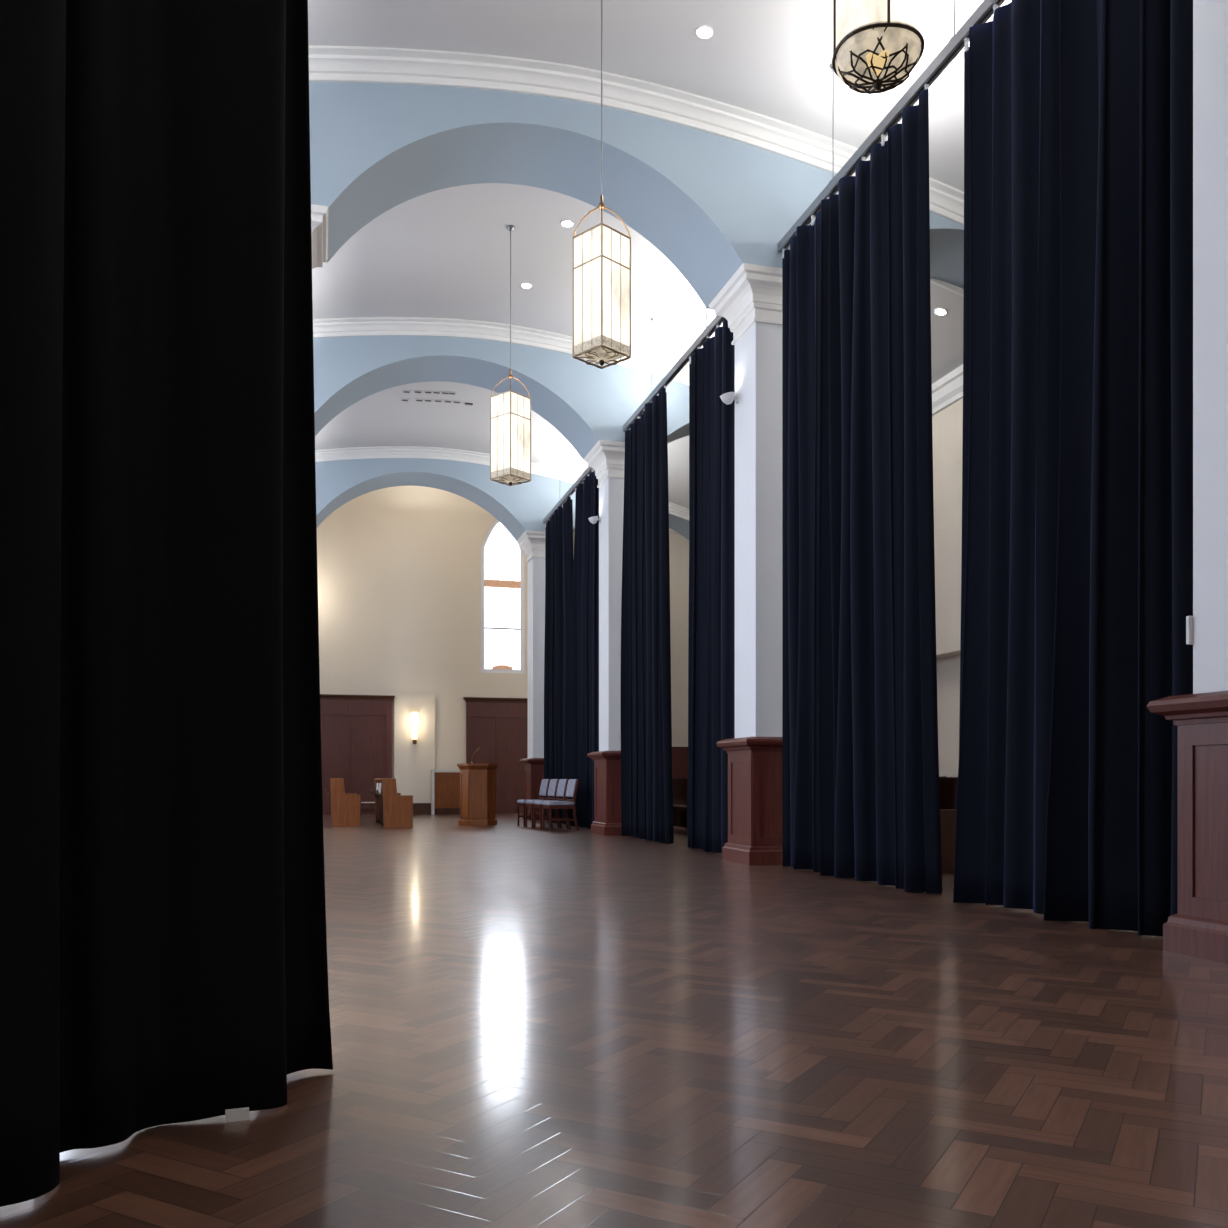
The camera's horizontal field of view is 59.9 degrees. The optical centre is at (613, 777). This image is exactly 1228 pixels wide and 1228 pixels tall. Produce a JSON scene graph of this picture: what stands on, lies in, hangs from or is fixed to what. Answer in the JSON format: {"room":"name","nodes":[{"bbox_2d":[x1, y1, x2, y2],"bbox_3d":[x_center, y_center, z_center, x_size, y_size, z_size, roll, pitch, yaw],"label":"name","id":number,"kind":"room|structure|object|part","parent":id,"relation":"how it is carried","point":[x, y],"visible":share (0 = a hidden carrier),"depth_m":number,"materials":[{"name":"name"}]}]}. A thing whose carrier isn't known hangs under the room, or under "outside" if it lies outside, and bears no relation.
{"room":"house of worship","nodes":[
{"label":"house of worship","id":0,"kind":"room"},
{"bbox_2d":[394,697,434,802],"bbox_3d":[-5.082,-0.660,27.174,1.020,2.800,0.090,0,0,-15],"label":"bay","id":1,"kind":"object","parent":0,"point":[413,763],"visible":0.71,"depth_m":27.13,"materials":[{"name":"beige paint"}]},
{"bbox_2d":[411,713,418,743],"bbox_3d":[-5.059,-1.255,27.051,0.200,0.790,0.200,0,0,-15],"label":"wall sconce","id":2,"kind":"object","parent":1,"relation":"attached to","point":[414,716],"visible":1,"depth_m":26.99,"materials":[{"name":"white glass"}]},
{"bbox_2d":[317,486,527,777],"bbox_3d":[-5.233,-3.380,27.309,13.060,8.600,0.250,0,0,-15],"label":"wall","id":3,"kind":"structure","parent":0,"point":[399,567],"depth_m":27.19,"materials":[{"name":"beige paint"}]},
{"bbox_2d":[413,803,430,813],"bbox_3d":[-4.708,0.780,27.229,1.830,0.280,0.180,0,0,-15],"label":"baseboard","id":4,"kind":"structure","parent":3,"relation":"attached to","point":[418,808],"depth_m":27.11,"materials":[{"name":"brown wood"}]},
{"bbox_2d":[481,520,523,673],"bbox_3d":[-2.922,-4.785,27.881,1.150,4.090,0.100,0,0,-15],"label":"window","id":5,"kind":"structure","parent":3,"relation":"in","point":[502,556],"depth_m":27.89,"materials":[{"name":"glass"}]},
{"bbox_2d":[0,813,1227,1227],"bbox_3d":[-1.135,0.920,12.127,13.301,0.001,31.693,0,0,-15],"label":"floor","id":6,"kind":"structure","parent":0,"point":[673,1035],"depth_m":3.44,"materials":[{"name":"brown wood"}]},
{"bbox_2d":[311,204,327,740],"bbox_3d":[-3.278,-2.215,10.353,0.970,6.270,1.040,0,0,-15],"label":"column","id":7,"kind":"structure","parent":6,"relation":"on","point":[319,214],"depth_m":10.26,"materials":[{"name":"white paint"}]},
{"bbox_2d":[325,778,359,826],"bbox_3d":[-5.477,0.460,21.465,0.640,0.920,2.500,0,0,-15],"label":"pew","id":8,"kind":"object","parent":6,"relation":"on","point":[345,807],"visible":1,"depth_m":20.26,"materials":[{"name":"brown wood"}]},
{"bbox_2d":[320,694,394,814],"bbox_3d":[-6.789,-0.580,26.686,2.550,3.000,0.215,0,0,-15],"label":"door","id":9,"kind":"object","parent":6,"relation":"on","point":[356,730],"visible":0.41,"depth_m":26.74,"materials":[{"name":"brown wood"}]},
{"bbox_3d":[-6.786,0.850,26.674,2.430,0.140,0.100,0,0,-15],"label":"rail","id":10,"kind":"part","parent":9,"relation":"part of","materials":[{"name":"brown wood"}]},
{"bbox_3d":[-6.789,-2.020,26.686,2.550,0.120,0.215,0,0,-15],"label":"cornice","id":11,"kind":"part","parent":9,"relation":"part of","materials":[{"name":"brown wood"}]},
{"bbox_2d":[360,803,374,811],"bbox_3d":[-5.854,0.755,25.249,1.600,0.330,0.360,0,0,-15],"label":"bench","id":12,"kind":"object","parent":6,"relation":"on","point":[361,809],"visible":0.09,"depth_m":25.21,"materials":[{"name":"brown wood"}]},
{"bbox_3d":[-5.854,0.610,25.249,1.600,0.040,0.360,0,0,-15],"label":"seat","id":13,"kind":"part","parent":12,"relation":"part of","materials":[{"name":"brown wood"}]},
{"bbox_2d":[370,778,412,827],"bbox_3d":[-4.442,0.460,21.125,0.640,0.920,3.300,0,0,-15],"label":"pew","id":14,"kind":"object","parent":6,"relation":"on","point":[393,809],"visible":1,"depth_m":19.55,"materials":[{"name":"brown wood"}]},
{"bbox_3d":[-4.562,0.450,21.092,0.090,0.840,3.180,0,0,-15],"label":"backrest","id":15,"kind":"part","parent":14,"relation":"part of","materials":[{"name":"brown wood"}]},
{"bbox_2d":[431,770,459,814],"bbox_3d":[-4.237,0.355,27.057,0.770,1.130,0.380,0,0,-15],"label":"base cabinet","id":16,"kind":"object","parent":6,"relation":"on","point":[445,784],"visible":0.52,"depth_m":26.88,"materials":[{"name":"brown wood"}]},
{"bbox_3d":[-4.169,0.310,26.902,0.620,0.780,0.015,0,0,-15],"label":"panel","id":17,"kind":"part","parent":16,"relation":"part of","materials":[{"name":"brown wood"}]},
{"bbox_2d":[457,764,498,824],"bbox_3d":[-2.680,0.320,20.967,0.810,1.200,0.640,0,0,-9],"label":"lectern","id":18,"kind":"object","parent":6,"relation":"on","point":[477,781],"visible":1,"depth_m":20.73,"materials":[{"name":"brown wood"}]},
{"bbox_3d":[-2.909,0.315,20.753,0.220,0.930,0.014,0,0,36],"label":"moulding","id":19,"kind":"part","parent":18,"relation":"part of","materials":[{"name":"brown wood"}]},
{"bbox_3d":[-2.638,0.315,20.707,0.340,0.930,0.016,0,0,-9],"label":"panel moulding","id":20,"kind":"part","parent":18,"relation":"part of","materials":[{"name":"brown wood"}]},
{"bbox_3d":[-2.395,0.315,20.836,0.014,0.930,0.220,0,0,36],"label":"moulding","id":21,"kind":"part","parent":18,"relation":"part of","materials":[{"name":"brown wood"}]},
{"bbox_2d":[463,697,527,812],"bbox_3d":[-2.746,-0.580,27.786,2.350,3.000,0.215,0,0,-15],"label":"door","id":22,"kind":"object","parent":6,"relation":"on","point":[498,727],"visible":0.46,"depth_m":27.73,"materials":[{"name":"brown wood"}]},
{"bbox_3d":[-2.746,-2.020,27.786,2.350,0.120,0.215,0,0,-15],"label":"cornice","id":23,"kind":"part","parent":22,"relation":"part of","materials":[{"name":"brown wood"}]},
{"bbox_3d":[-2.743,0.850,27.774,2.230,0.140,0.100,0,0,-15],"label":"rail","id":24,"kind":"part","parent":22,"relation":"part of","materials":[{"name":"brown wood"}]},
{"bbox_2d":[517,530,544,819],"bbox_3d":[-1.588,-2.215,23.684,0.970,6.270,1.080,0,0,-15],"label":"column","id":25,"kind":"structure","parent":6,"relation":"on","point":[532,542],"depth_m":23.39,"materials":[{"name":"white paint"}]},
{"bbox_3d":[-1.603,0.820,23.737,0.740,0.200,0.860,0,0,-15],"label":"moulding","id":26,"kind":"part","parent":25,"relation":"part of","materials":[{"name":"brown wood"}]},
{"bbox_3d":[-1.607,0.220,23.729,0.642,1.000,0.762,0,0,-15],"label":"panel frame","id":27,"kind":"part","parent":25,"relation":"part of","materials":[{"name":"brown wood"}]},
{"bbox_2d":[517,779,550,826],"bbox_3d":[-1.520,0.470,20.357,0.555,0.900,0.460,0,0,-21],"label":"upholstered chair","id":28,"kind":"object","parent":6,"relation":"on","point":[545,783],"visible":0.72,"depth_m":20.33,"materials":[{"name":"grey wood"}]},
{"bbox_3d":[-1.834,0.700,20.457,0.040,0.440,0.040,0,0,-21],"label":"leg","id":29,"kind":"part","parent":28,"relation":"part of","materials":[{"name":"brown wood"}]},
{"bbox_3d":[-1.687,0.700,20.074,0.040,0.440,0.040,0,0,-21],"label":"leg","id":30,"kind":"part","parent":28,"relation":"part of","materials":[{"name":"brown wood"}]},
{"bbox_3d":[-1.324,0.180,20.432,0.113,0.320,0.390,0,0,-21],"label":"backrest","id":31,"kind":"part","parent":28,"relation":"part of","materials":[{"name":"grey fabric"}]},
{"bbox_3d":[-1.242,0.470,20.239,0.120,0.900,0.028,0,0,-21],"label":"leg","id":32,"kind":"part","parent":28,"relation":"part of","materials":[{"name":"brown wood"}]},
{"bbox_2d":[525,779,559,827],"bbox_3d":[-1.328,0.470,19.860,0.555,0.900,0.460,0,0,-21],"label":"upholstered chair","id":33,"kind":"object","parent":6,"relation":"on","point":[552,791],"visible":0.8,"depth_m":19.81,"materials":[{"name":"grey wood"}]},
{"bbox_3d":[-1.642,0.700,19.960,0.040,0.440,0.040,0,0,-21],"label":"leg","id":34,"kind":"part","parent":33,"relation":"part of","materials":[{"name":"brown wood"}]},
{"bbox_3d":[-1.495,0.700,19.577,0.040,0.440,0.040,0,0,-21],"label":"leg","id":35,"kind":"part","parent":33,"relation":"part of","materials":[{"name":"brown wood"}]},
{"bbox_3d":[-1.372,0.448,19.843,0.460,0.065,0.460,0,0,-21],"label":"seat","id":36,"kind":"part","parent":33,"relation":"part of","materials":[{"name":"grey fabric"}]},
{"bbox_3d":[-1.132,0.180,19.935,0.113,0.320,0.390,0,0,-21],"label":"backrest","id":37,"kind":"part","parent":33,"relation":"part of","materials":[{"name":"grey fabric"}]},
{"bbox_3d":[-1.050,0.470,19.742,0.120,0.900,0.028,0,0,-21],"label":"leg","id":38,"kind":"part","parent":33,"relation":"part of","materials":[{"name":"brown wood"}]},
{"bbox_2d":[533,779,568,828],"bbox_3d":[-1.136,0.470,19.363,0.555,0.900,0.460,0,0,-21],"label":"upholstered chair","id":39,"kind":"object","parent":6,"relation":"on","point":[562,785],"visible":0.77,"depth_m":19.36,"materials":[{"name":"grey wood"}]},
{"bbox_3d":[-1.450,0.700,19.463,0.040,0.440,0.040,0,0,-21],"label":"leg","id":40,"kind":"part","parent":39,"relation":"part of","materials":[{"name":"brown wood"}]},
{"bbox_3d":[-1.180,0.448,19.346,0.460,0.065,0.460,0,0,-21],"label":"seat","id":41,"kind":"part","parent":39,"relation":"part of","materials":[{"name":"grey fabric"}]},
{"bbox_3d":[-1.303,0.700,19.080,0.040,0.440,0.040,0,0,-21],"label":"leg","id":42,"kind":"part","parent":39,"relation":"part of","materials":[{"name":"brown wood"}]},
{"bbox_3d":[-1.008,0.470,19.637,0.120,0.900,0.028,0,0,-21],"label":"leg","id":43,"kind":"part","parent":39,"relation":"part of","materials":[{"name":"brown wood"}]},
{"bbox_3d":[-0.940,0.180,19.438,0.113,0.320,0.390,0,0,-21],"label":"backrest","id":44,"kind":"part","parent":39,"relation":"part of","materials":[{"name":"grey fabric"}]},
{"bbox_3d":[-0.858,0.470,19.245,0.120,0.900,0.028,0,0,-21],"label":"leg","id":45,"kind":"part","parent":39,"relation":"part of","materials":[{"name":"brown wood"}]},
{"bbox_2d":[542,779,579,830],"bbox_3d":[-0.944,0.470,18.866,0.555,0.900,0.460,0,0,-21],"label":"upholstered chair","id":46,"kind":"object","parent":6,"relation":"on","point":[572,786],"visible":1,"depth_m":18.73,"materials":[{"name":"grey fabric"}]},
{"bbox_3d":[-1.257,0.700,18.966,0.040,0.440,0.040,0,0,-21],"label":"leg","id":47,"kind":"part","parent":46,"relation":"part of","materials":[{"name":"brown wood"}]},
{"bbox_3d":[-1.111,0.700,18.583,0.040,0.440,0.040,0,0,-21],"label":"leg","id":48,"kind":"part","parent":46,"relation":"part of","materials":[{"name":"brown wood"}]},
{"bbox_3d":[-0.988,0.448,18.849,0.460,0.065,0.460,0,0,-21],"label":"seat","id":49,"kind":"part","parent":46,"relation":"part of","materials":[{"name":"grey fabric"}]},
{"bbox_3d":[-0.983,0.510,18.851,0.440,0.060,0.450,0,0,-21],"label":"seat frame","id":50,"kind":"part","parent":46,"relation":"part of","materials":[{"name":"brown wood"}]},
{"bbox_3d":[-0.816,0.470,19.140,0.120,0.900,0.028,0,0,-21],"label":"leg","id":51,"kind":"part","parent":46,"relation":"part of","materials":[{"name":"brown wood"}]},
{"bbox_3d":[-0.748,0.180,18.941,0.113,0.320,0.390,0,0,-21],"label":"backrest","id":52,"kind":"part","parent":46,"relation":"part of","materials":[{"name":"grey fabric"}]},
{"bbox_3d":[-0.665,0.470,18.748,0.120,0.900,0.028,0,0,-21],"label":"leg","id":53,"kind":"part","parent":46,"relation":"part of","materials":[{"name":"brown wood"}]},
{"bbox_2d":[584,440,624,835],"bbox_3d":[0.096,-2.215,17.494,0.970,6.270,1.050,0,0,-15],"label":"column","id":54,"kind":"structure","parent":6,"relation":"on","point":[607,458],"depth_m":17.19,"materials":[{"name":"white paint"}]},
{"bbox_2d":[588,516,600,523],"bbox_3d":[-0.325,-4.267,17.633,0.210,0.125,0.170,0,0,-15],"label":"uplight","id":55,"kind":"object","parent":54,"relation":"attached to","point":[593,520],"visible":1,"depth_m":17.59,"materials":[{"name":"white plastic"}]},
{"bbox_3d":[0.088,0.820,17.523,0.740,0.200,0.880,0,0,-15],"label":"moulding","id":56,"kind":"part","parent":54,"relation":"part of","materials":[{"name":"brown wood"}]},
{"bbox_3d":[0.084,0.220,17.515,0.642,1.000,0.782,0,0,-15],"label":"panel frame","id":57,"kind":"part","parent":54,"relation":"part of","materials":[{"name":"brown wood"}]},
{"bbox_2d":[673,779,687,834],"bbox_3d":[1.095,0.460,18.641,0.640,0.920,3.000,0,0,-15],"label":"pew","id":58,"kind":"object","parent":6,"relation":"on","point":[680,786],"visible":0.12,"depth_m":18.74,"materials":[{"name":"brown wood"}]},
{"bbox_3d":[1.017,0.485,18.620,0.440,0.030,2.880,0,0,-15],"label":"seat","id":59,"kind":"part","parent":58,"relation":"part of","materials":[{"name":"brown wood"}]},
{"bbox_2d":[708,263,781,864],"bbox_3d":[1.672,-2.215,11.699,0.970,6.270,1.040,0,0,-15],"label":"column","id":60,"kind":"structure","parent":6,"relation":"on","point":[750,302],"depth_m":11.37,"materials":[{"name":"white paint"}]},
{"bbox_2d":[720,392,738,404],"bbox_3d":[1.271,-4.187,11.766,0.210,0.125,0.170,0,0,-15],"label":"uplight","id":61,"kind":"object","parent":60,"relation":"attached to","point":[727,398],"visible":1,"depth_m":11.72,"materials":[{"name":"white plastic"}]},
{"bbox_3d":[1.676,0.820,11.685,0.740,0.200,0.780,0,0,-15],"label":"moulding","id":62,"kind":"part","parent":60,"relation":"part of","materials":[{"name":"brown wood"}]},
{"bbox_3d":[1.672,0.220,11.678,0.642,1.000,0.682,0,0,-15],"label":"panel frame","id":63,"kind":"part","parent":60,"relation":"part of","materials":[{"name":"brown wood"}]},
{"bbox_2d":[939,776,957,872],"bbox_3d":[3.285,0.451,10.687,0.653,0.938,0.600,0,0,-15],"label":"pew","id":64,"kind":"object","parent":6,"relation":"on","point":[947,785],"visible":0.29,"depth_m":10.38,"materials":[{"name":"brown wood"}]},
{"bbox_3d":[3.443,0.007,10.730,0.122,0.031,0.480,0,0,-15],"label":"rail","id":65,"kind":"part","parent":64,"relation":"part of","materials":[{"name":"brown wood"}]},
{"bbox_3d":[3.409,0.441,10.721,0.092,0.858,0.480,0,0,-15],"label":"backrest","id":66,"kind":"part","parent":64,"relation":"part of","materials":[{"name":"brown wood"}]},
{"bbox_2d":[1147,0,1227,963],"bbox_3d":[3.457,-2.215,5.138,0.970,6.270,1.440,0,0,-15],"label":"column","id":67,"kind":"structure","parent":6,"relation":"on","point":[1199,929],"depth_m":5.50,"materials":[{"name":"white paint"}]},
{"bbox_2d":[1186,616,1192,644],"bbox_3d":[3.046,-0.780,5.629,0.045,0.150,0.022,0,0,-15],"label":"switch box","id":68,"kind":"object","parent":67,"relation":"attached to","point":[1189,619],"visible":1,"depth_m":5.62,"materials":[{"name":"white plastic"}]},
{"bbox_3d":[3.390,0.820,5.384,0.740,0.200,0.820,0,0,-15],"label":"moulding","id":69,"kind":"part","parent":67,"relation":"part of","materials":[{"name":"brown wood"}]},
{"bbox_3d":[3.386,0.220,5.377,0.642,1.000,0.722,0,0,-15],"label":"panel frame","id":70,"kind":"part","parent":67,"relation":"part of","materials":[{"name":"brown wood"}]},
{"bbox_2d":[573,531,688,746],"bbox_3d":[0.452,-2.880,25.099,3.850,7.600,0.200,0,0,-15],"label":"wall","id":71,"kind":"structure","parent":0,"point":[678,544],"depth_m":25.30,"materials":[{"name":"beige paint"}]},
{"bbox_2d":[672,747,687,778],"bbox_3d":[0.480,0.090,24.956,3.830,1.660,0.090,0,0,-15],"label":"panelling","id":72,"kind":"structure","parent":71,"relation":"attached to","point":[679,754],"depth_m":25.23,"materials":[{"name":"brown wood"}]},
{"bbox_2d":[308,0,1011,508],"bbox_3d":[-0.606,-6.319,10.302,13.060,1.501,27.400,0,0,-15],"label":"ceiling","id":73,"kind":"structure","parent":0,"point":[442,253],"depth_m":12.70,"materials":[{"name":"paint"}]},
{"bbox_2d":[402,390,456,394],"bbox_3d":[-3.297,-6.887,19.053,0.950,0.064,0.140,0,0,-15],"label":"ceiling vent","id":74,"kind":"object","parent":73,"relation":"in","point":[403,391],"visible":1,"depth_m":19.04,"materials":[{"name":"metal"}]},
{"bbox_2d":[401,398,460,403],"bbox_3d":[-3.343,-6.888,19.486,1.090,0.065,0.140,0,0,-15],"label":"ceiling vent","id":75,"kind":"object","parent":73,"relation":"in","point":[402,399],"visible":1,"depth_m":19.48,"materials":[{"name":"metal"}]},
{"bbox_2d":[313,317,688,459],"bbox_3d":[-2.391,-6.145,16.864,13.060,1.590,1.620,0,0,-15],"label":"arch","id":76,"kind":"object","parent":73,"relation":"attached to","point":[355,359],"visible":0.45,"depth_m":16.61,"materials":[{"name":"blue paint"}]},
{"bbox_3d":[-2.212,-6.162,16.208,13.020,1.514,0.260,0,0,-15],"label":"crown moulding","id":77,"kind":"part","parent":76,"relation":"part of","materials":[{"name":"white paint"}]},
{"bbox_2d":[315,446,688,540],"bbox_3d":[-4.071,-6.145,23.039,13.060,1.590,1.620,0,0,-15],"label":"arch","id":78,"kind":"object","parent":73,"relation":"attached to","point":[343,475],"visible":0.48,"depth_m":22.77,"materials":[{"name":"blue paint"}]},
{"bbox_2d":[490,225,530,485],"bbox_3d":[-1.298,-5.292,13.379,0.372,3.253,0.372,0,0,39],"label":"hanging lantern","id":79,"kind":"object","parent":73,"relation":"hanging from","point":[510,411],"visible":1,"depth_m":13.27,"materials":[{"name":"grey glass"}]},
{"bbox_3d":[-1.298,-6.009,13.379,0.012,1.778,0.012,0,0,17],"label":"rod","id":80,"kind":"part","parent":79,"relation":"part of","materials":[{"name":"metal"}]},
{"bbox_3d":[-1.298,-4.265,13.379,0.348,1.010,0.348,0,0,39],"label":"glass panel","id":81,"kind":"part","parent":79,"relation":"part of","materials":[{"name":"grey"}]},
{"bbox_3d":[-1.298,-4.256,13.379,0.371,1.048,0.371,0,0,39],"label":"frame","id":82,"kind":"part","parent":79,"relation":"part of","materials":[{"name":"gold metal"}]},
{"bbox_3d":[-1.298,-3.735,13.379,0.348,0.050,0.348,0,0,39],"label":"glass","id":83,"kind":"part","parent":79,"relation":"part of","materials":[{"name":"beige glass"}]},
{"bbox_2d":[520,282,531,288],"bbox_3d":[-1.228,-6.905,14.952,0.168,0.020,0.168,0,0,-6],"label":"recessed light","id":84,"kind":"object","parent":73,"relation":"in","point":[526,285],"visible":1,"depth_m":14.93,"materials":[{"name":"white paint"}]},
{"bbox_2d":[560,219,573,226],"bbox_3d":[-0.582,-6.897,13.262,0.168,0.022,0.168,0,0,-6],"label":"recessed light","id":85,"kind":"object","parent":73,"relation":"in","point":[566,223],"visible":1,"depth_m":13.25,"materials":[{"name":"white paint"}]},
{"bbox_2d":[543,447,593,523],"bbox_3d":[-0.810,-6.119,20.613,0.072,1.198,5.285,0,0,-15],"label":"track","id":86,"kind":"object","parent":73,"relation":"hanging from","point":[588,470],"visible":0.46,"depth_m":20.76,"materials":[{"name":"metal"}]},
{"bbox_2d":[544,494,572,824],"bbox_3d":[-1.140,-2.301,21.842,0.239,6.434,2.615,0,0,-15],"label":"curtain","id":87,"kind":"object","parent":86,"relation":"hanging from","point":[559,528],"visible":0.84,"depth_m":21.46,"materials":[{"name":"blue fabric"}]},
{"bbox_2d":[570,469,598,827],"bbox_3d":[-0.448,-2.301,19.317,0.286,6.434,2.520,0,0,-15],"label":"curtain","id":88,"kind":"object","parent":86,"relation":"hanging from","point":[584,640],"visible":0.7,"depth_m":19.43,"materials":[{"name":"blue fabric"}]},
{"bbox_2d":[572,0,630,368],"bbox_3d":[-0.103,-5.197,8.988,0.358,3.443,0.358,0,0,44],"label":"hanging lantern","id":89,"kind":"object","parent":73,"relation":"hanging from","point":[601,254],"visible":1,"depth_m":8.89,"materials":[{"name":"grey glass"}]},
{"bbox_3d":[-0.103,-4.060,8.988,0.334,0.980,0.334,0,0,44],"label":"glass panel","id":90,"kind":"part","parent":89,"relation":"part of","materials":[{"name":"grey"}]},
{"bbox_3d":[-0.103,-4.051,8.988,0.357,1.018,0.357,0,0,44],"label":"frame","id":91,"kind":"part","parent":89,"relation":"part of","materials":[{"name":"gold metal"}]},
{"bbox_3d":[-0.103,-3.545,8.988,0.334,0.050,0.334,0,0,44],"label":"glass","id":92,"kind":"part","parent":89,"relation":"part of","materials":[{"name":"beige"}]},
{"bbox_3d":[-0.103,-5.899,8.988,0.012,1.998,0.012,0,0,22],"label":"rod","id":93,"kind":"part","parent":89,"relation":"part of","materials":[{"name":"metal"}]},
{"bbox_2d":[309,45,963,308],"bbox_3d":[-0.816,-6.145,11.074,13.060,1.590,1.620,0,0,-15],"label":"arch","id":94,"kind":"object","parent":73,"relation":"attached to","point":[715,186],"visible":0.51,"depth_m":10.84,"materials":[{"name":"blue paint"}]},
{"bbox_3d":[-0.637,-6.162,10.418,13.020,1.514,0.260,0,0,-15],"label":"crown moulding","id":95,"kind":"part","parent":94,"relation":"part of","materials":[{"name":"white paint"}]},
{"bbox_3d":[-0.994,-6.162,11.730,13.020,1.514,0.260,0,0,-15],"label":"crown moulding","id":96,"kind":"part","parent":94,"relation":"part of","materials":[{"name":"white paint"}]},
{"bbox_2d":[623,309,723,430],"bbox_3d":[0.818,-6.119,14.630,0.072,1.198,4.885,0,0,-15],"label":"track","id":97,"kind":"object","parent":73,"relation":"hanging from","point":[710,329],"visible":0.56,"depth_m":14.38,"materials":[{"name":"metal"}]},
{"bbox_2d":[621,385,673,843],"bbox_3d":[0.487,-2.301,15.849,0.266,6.434,2.276,0,0,-15],"label":"curtain","id":98,"kind":"object","parent":97,"relation":"hanging from","point":[646,718],"visible":1,"depth_m":15.55,"materials":[{"name":"blue fabric"}]},
{"bbox_2d":[688,318,734,853],"bbox_3d":[1.224,-2.301,13.160,0.217,6.434,1.751,0,0,-15],"label":"curtain","id":99,"kind":"object","parent":97,"relation":"hanging from","point":[711,631],"visible":0.92,"depth_m":13.20,"materials":[{"name":"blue fabric"}]},
{"bbox_2d":[695,25,713,38],"bbox_3d":[0.833,-6.864,9.813,0.168,0.026,0.168,0,0,-6],"label":"recessed light","id":100,"kind":"object","parent":73,"relation":"in","point":[702,32],"visible":1,"depth_m":9.80,"materials":[{"name":"white paint"}]},
{"bbox_2d":[832,0,924,93],"bbox_3d":[1.305,-5.160,5.278,0.442,3.510,0.442,0,0,0],"label":"hanging lantern","id":101,"kind":"object","parent":73,"relation":"hanging from","point":[877,44],"visible":1,"depth_m":5.15,"materials":[{"name":"grey glass"}]},
{"bbox_3d":[1.278,-3.468,5.155,0.104,0.054,0.101,0,0,-34],"label":"amber glass","id":102,"kind":"part","parent":101,"relation":"part of","materials":[{"name":"yellow"}]},
{"bbox_3d":[1.305,-3.526,5.278,0.418,0.148,0.418,0,0,0],"label":"glass","id":103,"kind":"part","parent":101,"relation":"part of","materials":[{"name":"beige glass"}]},
{"bbox_3d":[1.305,-4.090,5.278,0.418,0.980,0.418,0,0,0],"label":"glass panel","id":104,"kind":"part","parent":101,"relation":"part of","materials":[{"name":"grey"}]},
{"bbox_2d":[778,0,1004,252],"bbox_3d":[2.506,-6.119,8.426,0.072,1.198,5.745,0,0,-15],"label":"track","id":105,"kind":"object","parent":73,"relation":"hanging from","point":[981,15],"visible":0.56,"depth_m":8.89,"materials":[{"name":"metal"}]},
{"bbox_3d":[2.066,-6.159,10.045,0.014,1.117,0.014,0,0,7],"label":"suspension rod","id":106,"kind":"part","parent":105,"relation":"part of","materials":[{"name":"metal"}]},
{"bbox_2d":[782,84,942,893],"bbox_3d":[2.148,-2.301,9.715,0.342,6.434,2.986,0,0,-15],"label":"curtain","id":107,"kind":"object","parent":105,"relation":"hanging from","point":[861,796],"visible":1,"depth_m":9.41,"materials":[{"name":"blue fabric"}]},
{"bbox_3d":[2.591,-6.159,8.115,0.014,1.117,0.014,0,0,-38],"label":"suspension rod","id":108,"kind":"part","parent":105,"relation":"part of","materials":[{"name":"metal"}]},
{"bbox_2d":[953,0,1192,935],"bbox_3d":[2.879,-2.301,6.969,0.351,6.434,2.305,0,0,-16],"label":"curtain","id":109,"kind":"object","parent":105,"relation":"hanging from","point":[1077,553],"visible":0.98,"depth_m":6.78,"materials":[{"name":"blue fabric"}]},
{"bbox_2d":[934,308,946,315],"bbox_3d":[4.226,-6.033,13.793,0.163,0.055,0.168,0,0,-24],"label":"recessed light","id":110,"kind":"object","parent":73,"relation":"in","point":[939,311],"visible":1,"depth_m":13.78,"materials":[{"name":"white paint"}]},
{"bbox_3d":[-1.319,-6.104,2.239,1.447,1.107,2.033,0,0,-15],"label":"track","id":111,"kind":"object","parent":73,"relation":"hanging from","visible":0},
{"bbox_2d":[0,0,332,1206],"bbox_3d":[-1.355,-2.306,2.261,0.272,6.448,2.357,0,0,24],"label":"curtain","id":112,"kind":"object","parent":111,"relation":"hanging from","point":[163,937],"visible":1,"depth_m":2.80,"materials":[{"name":"black fabric"}]},
{"bbox_2d":[225,1107,248,1122],"bbox_3d":[-1.013,0.905,2.865,0.060,0.030,0.016,0,0,-21],"label":"tab","id":113,"kind":"object","parent":112,"relation":"attached to","point":[237,1114],"visible":1,"depth_m":2.86,"materials":[{"name":"white fabric"}]},
{"bbox_2d":[932,398,962,776],"bbox_3d":[5.462,-3.380,13.922,0.550,8.600,31.200,0,0,-15],"label":"wall","id":114,"kind":"structure","parent":0,"point":[947,425],"depth_m":15.45,"materials":[{"name":"paint"}]},
{"bbox_2d":[932,364,962,415],"bbox_3d":[5.592,-5.515,12.092,0.160,0.370,27.600,0,0,-15],"label":"trim","id":115,"kind":"structure","parent":114,"relation":"attached to","point":[947,390],"depth_m":15.14,"materials":[{"name":"white paint"}]}
]}

